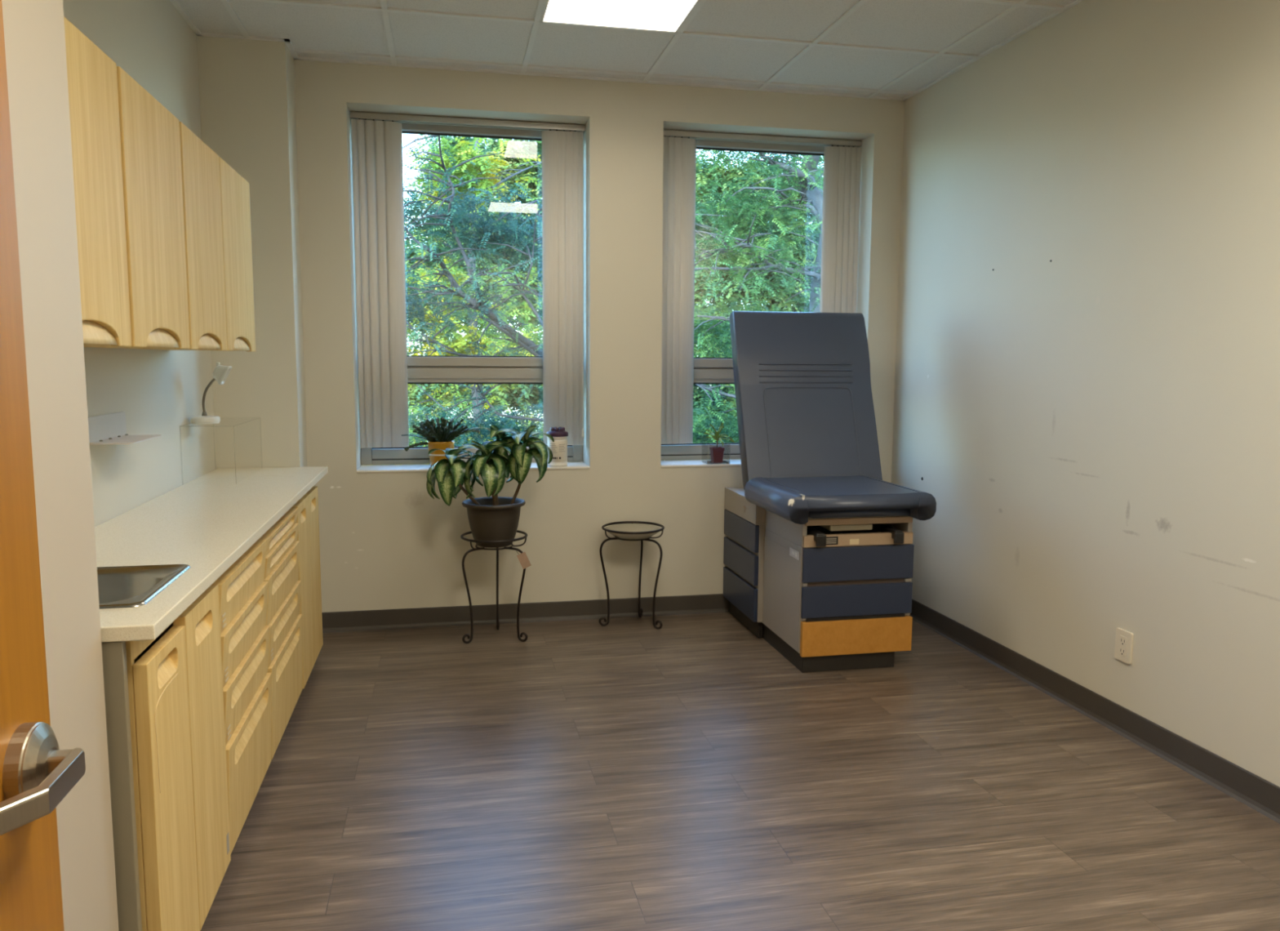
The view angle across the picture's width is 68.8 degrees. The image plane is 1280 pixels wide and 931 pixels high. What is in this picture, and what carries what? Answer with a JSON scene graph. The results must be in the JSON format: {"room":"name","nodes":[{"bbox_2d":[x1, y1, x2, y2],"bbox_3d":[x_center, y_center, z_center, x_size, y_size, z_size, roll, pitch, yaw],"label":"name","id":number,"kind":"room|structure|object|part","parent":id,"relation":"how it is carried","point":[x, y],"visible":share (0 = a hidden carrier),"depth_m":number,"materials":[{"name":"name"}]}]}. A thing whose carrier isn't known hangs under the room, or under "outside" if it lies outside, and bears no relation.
{"room":"examination room","nodes":[
{"label":"examination room","id":0,"kind":"room"},
{"bbox_2d":[1,0,119,930],"bbox_3d":[-0.915,-0.013,-0.060,0.548,2.995,3.464,-1,7,-12],"label":"wall","id":1,"kind":"structure","parent":0,"point":[34,37],"depth_m":1.57,"materials":[{"name":"white paint"}]},
{"bbox_2d":[62,0,216,526],"bbox_3d":[-1.763,-0.365,3.027,0.150,2.995,3.006,-1,7,-12],"label":"wall","id":2,"kind":"structure","parent":0,"point":[158,391],"depth_m":3.34,"materials":[{"name":"paint"}]},
{"bbox_2d":[63,16,131,346],"bbox_3d":[-1.299,-0.570,1.905,0.308,0.642,0.487,-1,7,-12],"label":"upper cabinet","id":3,"kind":"object","parent":2,"relation":"attached to","point":[92,81],"visible":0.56,"depth_m":2.00,"materials":[{"name":"beige wood"}]},
{"bbox_3d":[-1.161,-0.285,1.964,0.020,0.058,0.322,-1,7,-12],"label":"finger pull","id":4,"kind":"part","parent":3,"relation":"part of","materials":[{"name":"brown wood"}]},
{"bbox_2d":[88,411,161,444],"bbox_3d":[-1.593,-0.119,2.906,0.124,0.080,0.335,-1,7,-12],"label":"tray","id":5,"kind":"object","parent":2,"relation":"attached to","point":[106,428],"visible":0.88,"depth_m":2.88,"materials":[{"name":"white plastic"}]},
{"bbox_3d":[-1.651,-0.118,2.894,0.005,0.080,0.335,-1,7,-12],"label":"plate","id":6,"kind":"part","parent":5,"relation":"part of","materials":[{"name":"white plastic"}]},
{"bbox_2d":[89,434,161,444],"bbox_3d":[-1.589,-0.080,2.893,0.123,0.005,0.300,-1,7,-12],"label":"shelf","id":7,"kind":"object","parent":5,"relation":"attached to","point":[100,439],"depth_m":2.85,"materials":[{"name":"white plastic"}]},
{"bbox_2d":[83,66,190,349],"bbox_3d":[-1.402,-0.626,2.397,0.308,0.642,0.506,-1,7,-12],"label":"upper cabinet","id":8,"kind":"object","parent":2,"relation":"attached to","point":[150,137],"visible":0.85,"depth_m":2.38,"materials":[{"name":"beige wood"}]},
{"bbox_3d":[-1.261,-0.628,2.428,0.020,0.642,0.498,-1,7,-12],"label":"door","id":9,"kind":"part","parent":8,"relation":"part of","materials":[{"name":"brown wood"}]},
{"bbox_3d":[-1.265,-0.341,2.460,0.020,0.058,0.322,-1,7,-12],"label":"finger pull","id":10,"kind":"part","parent":8,"relation":"part of","materials":[{"name":"brown wood"}]},
{"bbox_2d":[90,121,255,351],"bbox_3d":[-1.552,-0.707,3.116,0.308,0.642,0.957,-1,7,-12],"label":"upper cabinet","id":11,"kind":"object","parent":2,"relation":"attached to","point":[216,197],"visible":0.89,"depth_m":3.04,"materials":[{"name":"beige wood"}]},
{"bbox_3d":[-1.362,-0.683,2.910,0.020,0.642,0.460,-1,7,-12],"label":"door","id":12,"kind":"part","parent":11,"relation":"part of","materials":[{"name":"brown wood"}]},
{"bbox_3d":[-1.366,-0.396,2.942,0.020,0.058,0.322,-1,7,-12],"label":"finger pull","id":13,"kind":"part","parent":11,"relation":"part of","materials":[{"name":"brown wood"}]},
{"bbox_3d":[-1.459,-0.736,3.376,0.020,0.642,0.483,-1,7,-12],"label":"door","id":14,"kind":"part","parent":11,"relation":"part of","materials":[{"name":"brown wood"}]},
{"bbox_3d":[-1.463,-0.449,3.408,0.020,0.058,0.322,-1,7,-12],"label":"finger pull","id":15,"kind":"part","parent":11,"relation":"part of","materials":[{"name":"brown wood"}]},
{"bbox_2d":[196,35,307,468],"bbox_3d":[-1.837,-0.518,4.386,0.463,2.995,0.298,-1,7,-12],"label":"wall column","id":16,"kind":"structure","parent":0,"point":[246,86],"depth_m":4.23,"materials":[{"name":"paint"}]},
{"bbox_2d":[293,59,905,612],"bbox_3d":[-0.326,-0.575,4.972,3.760,2.995,0.340,-1,7,-12],"label":"wall","id":17,"kind":"structure","parent":0,"point":[385,543],"depth_m":4.79,"materials":[{"name":"paint"}]},
{"bbox_2d":[356,122,590,472],"bbox_3d":[-0.863,-0.873,4.819,1.172,1.776,0.334,-1,7,-12],"label":"window","id":18,"kind":"structure","parent":17,"relation":"in","point":[421,369],"depth_m":4.93,"materials":[{"name":"glass"},{"name":"grey aluminum"}]},
{"bbox_2d":[401,414,479,467],"bbox_3d":[-1.021,-0.126,4.783,0.288,0.272,0.307,5,8,36],"label":"potted cactus","id":19,"kind":"object","parent":18,"relation":"on","point":[442,437],"visible":0.99,"depth_m":4.74,"materials":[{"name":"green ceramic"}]},
{"bbox_2d":[426,440,454,467],"bbox_3d":[-1.019,-0.058,4.791,0.138,0.136,0.138,-1,7,-12],"label":"pot","id":20,"kind":"object","parent":19,"relation":"on","point":[436,455],"depth_m":4.73,"materials":[{"name":"yellow ceramic"}]},
{"bbox_2d":[349,111,585,448],"bbox_3d":[-0.863,-0.927,4.815,1.168,1.663,0.061,-1,7,-12],"label":"vertical blind","id":21,"kind":"object","parent":18,"relation":"attached to","point":[376,137],"visible":0.91,"depth_m":4.78,"materials":[{"name":"beige fabric"}]},
{"bbox_3d":[-0.301,-0.962,4.904,0.003,1.540,0.003,-1,7,-12],"label":"cord","id":22,"kind":"part","parent":21,"relation":"part of","materials":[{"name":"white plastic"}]},
{"bbox_3d":[-0.860,0.008,4.878,1.172,0.012,0.254,-1,7,-12],"label":"sill","id":23,"kind":"part","parent":18,"relation":"part of","materials":[{"name":"white paint"}]},
{"bbox_3d":[-0.891,-0.511,4.987,1.062,0.135,0.075,-1,7,-12],"label":"rail","id":24,"kind":"part","parent":18,"relation":"part of","materials":[{"name":"grey metal"}]},
{"bbox_2d":[546,426,568,466],"bbox_3d":[-0.433,-0.100,4.895,0.115,0.202,0.115,-1,7,-12],"label":"wipes canister","id":25,"kind":"object","parent":18,"relation":"on","point":[558,447],"visible":0.89,"depth_m":4.85,"materials":[{"name":"white plastic"}]},
{"bbox_3d":[-0.432,-0.177,4.886,0.115,0.046,0.115,-1,7,-12],"label":"lid","id":26,"kind":"part","parent":25,"relation":"part of","materials":[{"name":"purple plastic"}]},
{"bbox_2d":[550,443,564,453],"bbox_3d":[-0.429,-0.090,4.852,0.078,0.048,0.018,0,6,-5],"label":"print","id":27,"kind":"object","parent":25,"relation":"attached to","point":[555,447],"depth_m":4.85,"materials":[{"name":"grey paper"}]},
{"bbox_2d":[321,593,729,632],"bbox_3d":[-0.115,0.761,4.982,3.106,0.100,0.020,-1,7,-12],"label":"baseboard","id":28,"kind":"structure","parent":17,"relation":"attached to","point":[451,615],"depth_m":4.88,"materials":[{"name":"rubber"}]},
{"bbox_2d":[660,138,825,467],"bbox_3d":[0.648,-0.899,5.132,1.157,1.776,0.334,-1,7,-12],"label":"window","id":29,"kind":"structure","parent":17,"relation":"in","point":[706,370],"depth_m":5.21,"materials":[{"name":"glass"},{"name":"grey aluminum"}]},
{"bbox_3d":[0.651,-0.018,5.191,1.157,0.012,0.254,-1,7,-12],"label":"sill","id":30,"kind":"part","parent":29,"relation":"part of","materials":[{"name":"white paint"}]},
{"bbox_3d":[0.620,-0.537,5.300,1.047,0.135,0.075,-1,7,-12],"label":"rail","id":31,"kind":"part","parent":29,"relation":"part of","materials":[{"name":"grey metal"}]},
{"bbox_2d":[701,442,730,463],"bbox_3d":[0.413,-0.067,5.086,0.130,0.105,0.130,-1,7,-12],"label":"glass container","id":32,"kind":"object","parent":29,"relation":"on","point":[704,461],"visible":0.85,"depth_m":5.06,"materials":[{"name":"clear glass"}]},
{"bbox_2d":[703,422,734,462],"bbox_3d":[0.429,-0.126,5.067,0.155,0.214,0.148,5,8,38],"label":"potted plant","id":33,"kind":"object","parent":32,"relation":"in","point":[717,452],"visible":1,"depth_m":5.05,"materials":[{"name":"green plant"}]},
{"bbox_2d":[661,128,862,444],"bbox_3d":[0.647,-0.954,5.134,1.153,1.663,0.048,-1,7,-12],"label":"vertical blind","id":34,"kind":"object","parent":29,"relation":"attached to","point":[842,157],"visible":0.82,"depth_m":5.08,"materials":[{"name":"beige fabric"}]},
{"bbox_2d":[169,0,1083,100],"bbox_3d":[0.347,-1.642,1.630,3.760,0.121,6.800,-1,7,-12],"label":"ceiling","id":35,"kind":"structure","parent":0,"point":[895,50],"depth_m":4.07,"materials":[{"name":"tile"}]},
{"bbox_2d":[539,0,700,33],"bbox_3d":[-0.068,-1.813,3.644,0.586,0.011,0.586,-1,7,-12],"label":"recessed light","id":36,"kind":"object","parent":35,"relation":"in","point":[655,15],"visible":1,"depth_m":3.77,"materials":[{"name":"white plastic"}]},
{"bbox_2d":[709,446,724,462],"bbox_3d":[0.419,-0.059,5.076,0.068,0.080,0.068,-1,7,-12],"label":"pot","id":37,"kind":"object","parent":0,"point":[717,452],"depth_m":5.05,"materials":[{"name":"red plastic"}]},
{"bbox_2d":[200,612,1279,930],"bbox_3d":[0.330,1.215,1.951,3.760,0.120,6.800,-1,7,-12],"label":"floor","id":38,"kind":"structure","parent":0,"point":[625,773],"depth_m":2.90,"materials":[{"name":"laminate"}]},
{"bbox_2d":[101,640,142,930],"bbox_3d":[-1.188,0.748,1.770,0.426,0.831,0.020,-1,7,-12],"label":"end panel","id":39,"kind":"object","parent":38,"relation":"on","point":[113,653],"visible":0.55,"depth_m":1.79,"materials":[{"name":"grey laminate"}]},
{"bbox_2d":[125,583,231,930],"bbox_3d":[-1.235,0.712,2.079,0.459,0.832,0.591,-1,7,-12],"label":"base cabinet","id":40,"kind":"object","parent":38,"relation":"on","point":[175,693],"visible":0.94,"depth_m":2.02,"materials":[{"name":"brown wood"}]},
{"bbox_3d":[-0.992,0.727,1.968,0.026,0.721,0.270,-1,7,-12],"label":"door","id":41,"kind":"part","parent":40,"relation":"part of","materials":[{"name":"brown wood"}]},
{"bbox_3d":[-1.052,0.685,2.255,0.026,0.739,0.312,-1,7,-12],"label":"door","id":42,"kind":"part","parent":40,"relation":"part of","materials":[{"name":"brown wood"}]},
{"bbox_2d":[94,466,327,642],"bbox_3d":[-1.426,0.172,3.018,0.484,0.030,2.679,-1,7,-12],"label":"countertop","id":43,"kind":"structure","parent":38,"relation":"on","point":[206,523],"depth_m":2.72,"materials":[{"name":"beige stone"}]},
{"bbox_2d":[97,564,190,662],"bbox_3d":[-1.232,0.350,2.049,0.380,0.178,0.391,-1,7,-12],"label":"sink","id":44,"kind":"object","parent":43,"relation":"in","point":[119,586],"visible":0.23,"depth_m":2.21,"materials":[{"name":"silver metal"}]},
{"bbox_2d":[179,417,262,484],"bbox_3d":[-1.766,-0.070,3.965,0.200,0.233,0.545,-1,7,-12],"label":"acrylic box","id":45,"kind":"object","parent":43,"relation":"on","point":[259,417],"visible":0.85,"depth_m":3.75,"materials":[{"name":"clear plastic"}]},
{"bbox_2d":[190,361,231,423],"bbox_3d":[-1.757,-0.298,3.825,0.165,0.251,0.112,-1,7,-12],"label":"gooseneck lamp","id":46,"kind":"object","parent":45,"relation":"on","point":[220,373],"visible":1,"depth_m":3.79,"materials":[{"name":"white plastic"}]},
{"bbox_2d":[213,538,271,853],"bbox_3d":[-1.357,0.645,2.673,0.464,0.832,0.620,-1,7,-12],"label":"drawer unit","id":47,"kind":"object","parent":38,"relation":"on","point":[242,588],"visible":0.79,"depth_m":2.67,"materials":[{"name":"brown wood"}]},
{"bbox_3d":[-1.144,0.336,2.682,0.032,0.133,0.614,-1,7,-12],"label":"drawer","id":48,"kind":"part","parent":47,"relation":"part of","materials":[{"name":"brown wood"}]},
{"bbox_3d":[-1.145,0.475,2.698,0.032,0.142,0.614,-1,7,-12],"label":"drawer","id":49,"kind":"part","parent":47,"relation":"part of","materials":[{"name":"brown wood"}]},
{"bbox_3d":[-1.145,0.625,2.715,0.032,0.154,0.614,-1,7,-12],"label":"drawer","id":50,"kind":"part","parent":47,"relation":"part of","materials":[{"name":"brown wood"}]},
{"bbox_3d":[-1.147,0.852,2.740,0.032,0.297,0.614,-1,7,-12],"label":"drawer","id":51,"kind":"part","parent":47,"relation":"part of","materials":[{"name":"brown wood"}]},
{"bbox_2d":[258,507,302,759],"bbox_3d":[-1.489,0.573,3.304,0.463,0.832,0.670,-1,7,-12],"label":"drawer unit","id":52,"kind":"object","parent":38,"relation":"on","point":[283,616],"visible":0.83,"depth_m":3.31,"materials":[{"name":"brown wood"}]},
{"bbox_3d":[-1.276,0.230,3.310,0.031,0.057,0.664,-1,7,-12],"label":"drawer","id":53,"kind":"part","parent":52,"relation":"part of","materials":[{"name":"brown wood"}]},
{"bbox_3d":[-1.277,0.408,3.330,0.031,0.155,0.664,-1,7,-12],"label":"drawer","id":54,"kind":"part","parent":52,"relation":"part of","materials":[{"name":"brown wood"}]},
{"bbox_3d":[-1.276,0.295,3.317,0.031,0.067,0.664,-1,7,-12],"label":"drawer","id":55,"kind":"part","parent":52,"relation":"part of","materials":[{"name":"brown wood"}]},
{"bbox_3d":[-1.278,0.553,3.346,0.031,0.132,0.664,-1,7,-12],"label":"drawer","id":56,"kind":"part","parent":52,"relation":"part of","materials":[{"name":"brown wood"}]},
{"bbox_3d":[-1.279,0.775,3.371,0.031,0.308,0.664,-1,7,-12],"label":"drawer","id":57,"kind":"part","parent":52,"relation":"part of","materials":[{"name":"brown wood"}]},
{"bbox_2d":[291,485,323,688],"bbox_3d":[-1.622,0.502,3.926,0.458,0.832,0.602,-1,7,-12],"label":"base cabinet","id":58,"kind":"object","parent":38,"relation":"on","point":[308,517],"visible":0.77,"depth_m":3.93,"materials":[{"name":"brown wood"}]},
{"bbox_3d":[-1.381,0.508,3.828,0.026,0.735,0.306,-1,7,-12],"label":"door","id":59,"kind":"part","parent":58,"relation":"part of","materials":[{"name":"brown wood"}]},
{"bbox_3d":[-1.442,0.475,4.121,0.026,0.735,0.286,-1,7,-12],"label":"door","id":60,"kind":"part","parent":58,"relation":"part of","materials":[{"name":"brown wood"}]},
{"bbox_2d":[460,529,531,643],"bbox_3d":[-0.706,0.591,4.564,0.329,0.518,0.335,-1,7,-12],"label":"plant stand","id":61,"kind":"object","parent":38,"relation":"on","point":[522,557],"visible":0.96,"depth_m":4.49,"materials":[{"name":"black metal"}]},
{"bbox_3d":[-0.802,0.626,4.493,0.121,0.462,0.012,-4,8,-36],"label":"leg","id":62,"kind":"part","parent":61,"relation":"part of","materials":[{"name":"black metal"}]},
{"bbox_2d":[426,424,554,547],"bbox_3d":[-0.709,0.093,4.478,0.614,0.591,0.347,-1,7,-12],"label":"potted plant","id":63,"kind":"object","parent":61,"relation":"on","point":[494,517],"visible":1,"depth_m":4.41,"materials":[{"name":"green plant"}]},
{"bbox_3d":[-0.825,0.107,4.450,0.170,0.232,0.029,-2,7,-23],"label":"stem","id":64,"kind":"part","parent":63,"relation":"part of","materials":[{"name":"plant"}]},
{"bbox_3d":[-0.705,0.091,4.454,0.028,0.259,0.080,3,7,20],"label":"stem","id":65,"kind":"part","parent":63,"relation":"part of","materials":[{"name":"plant"}]},
{"bbox_3d":[-0.706,0.278,4.522,0.304,0.214,0.304,-1,7,-12],"label":"pot","id":66,"kind":"part","parent":63,"relation":"part of","materials":[{"name":"brown plastic"}]},
{"bbox_3d":[-0.695,0.049,4.547,0.017,0.316,0.045,4,7,29],"label":"stem","id":67,"kind":"part","parent":63,"relation":"part of","materials":[{"name":"plant"}]},
{"bbox_3d":[-0.593,0.058,4.513,0.097,0.314,0.021,2,7,18],"label":"stem","id":68,"kind":"part","parent":63,"relation":"part of","materials":[{"name":"plant"}]},
{"bbox_3d":[-0.716,0.606,4.674,0.012,0.462,0.121,0,6,-4],"label":"leg","id":69,"kind":"part","parent":61,"relation":"part of","materials":[{"name":"black metal"}]},
{"bbox_3d":[-0.600,0.624,4.520,0.121,0.462,0.012,3,7,20],"label":"leg","id":70,"kind":"part","parent":61,"relation":"part of","materials":[{"name":"black metal"}]},
{"bbox_2d":[598,520,664,629],"bbox_3d":[-0.044,0.568,4.803,0.337,0.518,0.322,-1,7,-12],"label":"plant stand","id":71,"kind":"object","parent":38,"relation":"on","point":[640,610],"visible":0.96,"depth_m":4.76,"materials":[{"name":"black metal"}]},
{"bbox_3d":[-0.151,0.596,4.792,0.121,0.462,0.012,-1,6,-8],"label":"leg","id":72,"kind":"part","parent":71,"relation":"part of","materials":[{"name":"black metal"}]},
{"bbox_2d":[604,523,661,538],"bbox_3d":[-0.035,0.341,4.779,0.294,0.038,0.294,-1,7,-12],"label":"saucer","id":73,"kind":"object","parent":71,"relation":"on","point":[623,526],"visible":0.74,"depth_m":4.86,"materials":[{"name":"plastic"}]},
{"bbox_3d":[-0.005,0.583,4.918,0.012,0.462,0.121,2,7,16],"label":"leg","id":74,"kind":"part","parent":71,"relation":"part of","materials":[{"name":"black metal"}]},
{"bbox_3d":[0.063,0.602,4.750,0.121,0.462,0.012,4,7,30],"label":"leg","id":75,"kind":"part","parent":71,"relation":"part of","materials":[{"name":"black metal"}]},
{"bbox_2d":[723,311,936,672],"bbox_3d":[0.864,0.057,4.519,0.718,1.614,1.122,-1,7,-12],"label":"exam table","id":76,"kind":"object","parent":38,"relation":"on","point":[819,548],"visible":1,"depth_m":4.49,"materials":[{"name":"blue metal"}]},
{"bbox_3d":[0.514,0.658,4.824,0.022,0.164,0.519,-1,7,-12],"label":"drawer","id":77,"kind":"part","parent":76,"relation":"part of","materials":[{"name":"blue plastic"}]},
{"bbox_3d":[0.515,0.487,4.804,0.022,0.148,0.519,-1,7,-12],"label":"drawer","id":78,"kind":"part","parent":76,"relation":"part of","materials":[{"name":"blue plastic"}]},
{"bbox_3d":[0.516,0.330,4.787,0.022,0.136,0.519,-1,7,-12],"label":"drawer","id":79,"kind":"part","parent":76,"relation":"part of","materials":[{"name":"blue plastic"}]},
{"bbox_3d":[0.530,0.202,4.772,0.047,0.115,0.521,-1,7,-12],"label":"trim","id":80,"kind":"part","parent":76,"relation":"part of","materials":[{"name":"beige metal"}]},
{"bbox_3d":[0.538,0.499,4.807,0.027,0.483,0.521,-1,7,-12],"label":"frame","id":81,"kind":"part","parent":76,"relation":"part of","materials":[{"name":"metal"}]},
{"bbox_3d":[0.652,0.584,4.323,0.003,0.432,0.478,-1,7,-12],"label":"panel","id":82,"kind":"part","parent":76,"relation":"part of","materials":[{"name":"beige metal"}]},
{"bbox_3d":[0.831,-0.334,4.705,0.694,0.878,0.371,-1,7,-12],"label":"backrest","id":83,"kind":"part","parent":76,"relation":"part of","materials":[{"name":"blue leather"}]},
{"bbox_2d":[826,537,836,543],"bbox_3d":[0.833,0.328,4.067,0.048,0.022,0.001,-1,7,-12],"label":"print","id":84,"kind":"object","parent":76,"relation":"on","point":[828,540],"depth_m":4.07,"materials":[{"name":"grey paper"}]},
{"bbox_3d":[0.894,0.148,4.271,0.672,0.124,0.600,-1,7,-12],"label":"seat","id":85,"kind":"part","parent":76,"relation":"part of","materials":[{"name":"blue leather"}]},
{"bbox_2d":[818,523,872,530],"bbox_3d":[0.910,0.261,4.190,0.200,0.030,0.190,-1,7,-12],"label":"tray","id":86,"kind":"object","parent":76,"relation":"on","point":[831,526],"depth_m":4.10,"materials":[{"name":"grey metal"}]},
{"bbox_3d":[0.939,0.334,4.091,0.043,0.024,0.002,-1,7,-12],"label":"plate","id":87,"kind":"part","parent":76,"relation":"part of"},
{"bbox_3d":[0.958,0.593,4.136,0.496,0.485,0.006,-1,7,-12],"label":"frame","id":88,"kind":"part","parent":76,"relation":"part of","materials":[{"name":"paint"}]},
{"bbox_3d":[0.960,0.594,4.126,0.520,0.140,0.016,-1,7,-12],"label":"drawer","id":89,"kind":"part","parent":76,"relation":"part of","materials":[{"name":"blue plastic"}]},
{"bbox_3d":[0.961,0.430,4.107,0.520,0.150,0.016,-1,7,-12],"label":"drawer","id":90,"kind":"part","parent":76,"relation":"part of","materials":[{"name":"blue plastic"}]},
{"bbox_2d":[891,0,1279,786],"bbox_3d":[2.097,-0.252,2.226,0.140,2.995,6.740,-1,7,-12],"label":"wall","id":91,"kind":"structure","parent":0,"point":[1092,430],"depth_m":3.49,"materials":[{"name":"paint"}]},
{"bbox_2d":[908,598,1279,823],"bbox_3d":[1.866,0.990,3.048,0.020,0.100,4.599,-1,7,-12],"label":"baseboard","id":92,"kind":"structure","parent":91,"relation":"attached to","point":[1260,794],"depth_m":3.46,"materials":[{"name":"rubber"}]},
{"bbox_2d":[1114,627,1133,663],"bbox_3d":[1.784,0.665,3.445,0.010,0.116,0.082,-1,7,-12],"label":"wall outlet","id":93,"kind":"object","parent":91,"relation":"attached to","point":[1123,638],"visible":1,"depth_m":3.44,"materials":[{"name":"beige plastic"}]},
{"bbox_2d":[1118,635,1126,656],"bbox_3d":[1.780,0.665,3.444,0.001,0.072,0.036,-1,7,-12],"label":"receptacle","id":94,"kind":"object","parent":93,"relation":"attached to","point":[1122,638],"depth_m":3.44,"materials":[{"name":"beige plastic"}]},
{"bbox_3d":[0.860,-0.092,0.289,3.072,2.855,0.120,-1,7,-12],"label":"wall","id":95,"kind":"structure","parent":0,"visible":0},
{"bbox_2d":[0,0,85,930],"bbox_3d":[-0.549,0.236,0.574,0.103,2.107,0.915,-1,7,-12],"label":"door","id":96,"kind":"structure","parent":95,"relation":"in","point":[36,775],"depth_m":0.95,"materials":[{"name":"orange wood"}]},
{"bbox_3d":[-0.588,0.316,0.903,0.048,0.026,0.155,-1,7,-12],"label":"lever","id":97,"kind":"part","parent":96,"relation":"part of","materials":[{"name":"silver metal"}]},
{"label":"outside","id":98,"kind":"structure","parent":0,"visible":0},
{"bbox_3d":[-2.738,2.570,25.465,60.000,0.100,39.500,-1,7,-12],"label":"ground","id":99,"kind":"structure","parent":98,"visible":0},
{"bbox_2d":[362,136,543,465],"bbox_3d":[-2.542,-0.498,13.468,3.575,9.752,3.674,6,8,40],"label":"tree","id":100,"kind":"object","parent":99,"relation":"on","point":[473,333],"visible":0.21,"depth_m":13.05,"materials":[{"name":"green plant"}]},
{"bbox_2d":[363,134,570,465],"bbox_3d":[-3.684,-1.315,18.608,4.851,10.552,3.965,4,7,28],"label":"tree","id":101,"kind":"object","parent":99,"relation":"on","point":[531,148],"visible":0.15,"depth_m":17.66,"materials":[{"name":"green plant"}]},
{"bbox_2d":[461,200,542,431],"bbox_3d":[-1.584,-1.310,22.461,5.437,10.044,4.025,-5,9,-42],"label":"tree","id":102,"kind":"object","parent":99,"relation":"on","point":[499,201],"visible":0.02,"depth_m":21.61,"materials":[{"name":"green plant"}]},
{"bbox_2d":[402,134,668,460],"bbox_3d":[-1.245,0.375,9.752,3.671,8.229,2.866,-2,7,-18],"label":"tree","id":103,"kind":"object","parent":99,"relation":"on","point":[494,242],"visible":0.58,"depth_m":9.27,"materials":[{"name":"green plant"}]},
{"bbox_2d":[662,149,823,460],"bbox_3d":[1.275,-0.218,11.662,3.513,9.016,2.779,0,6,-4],"label":"tree","id":104,"kind":"object","parent":99,"relation":"on","point":[807,186],"visible":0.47,"depth_m":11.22,"materials":[{"name":"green plant"}]}
]}

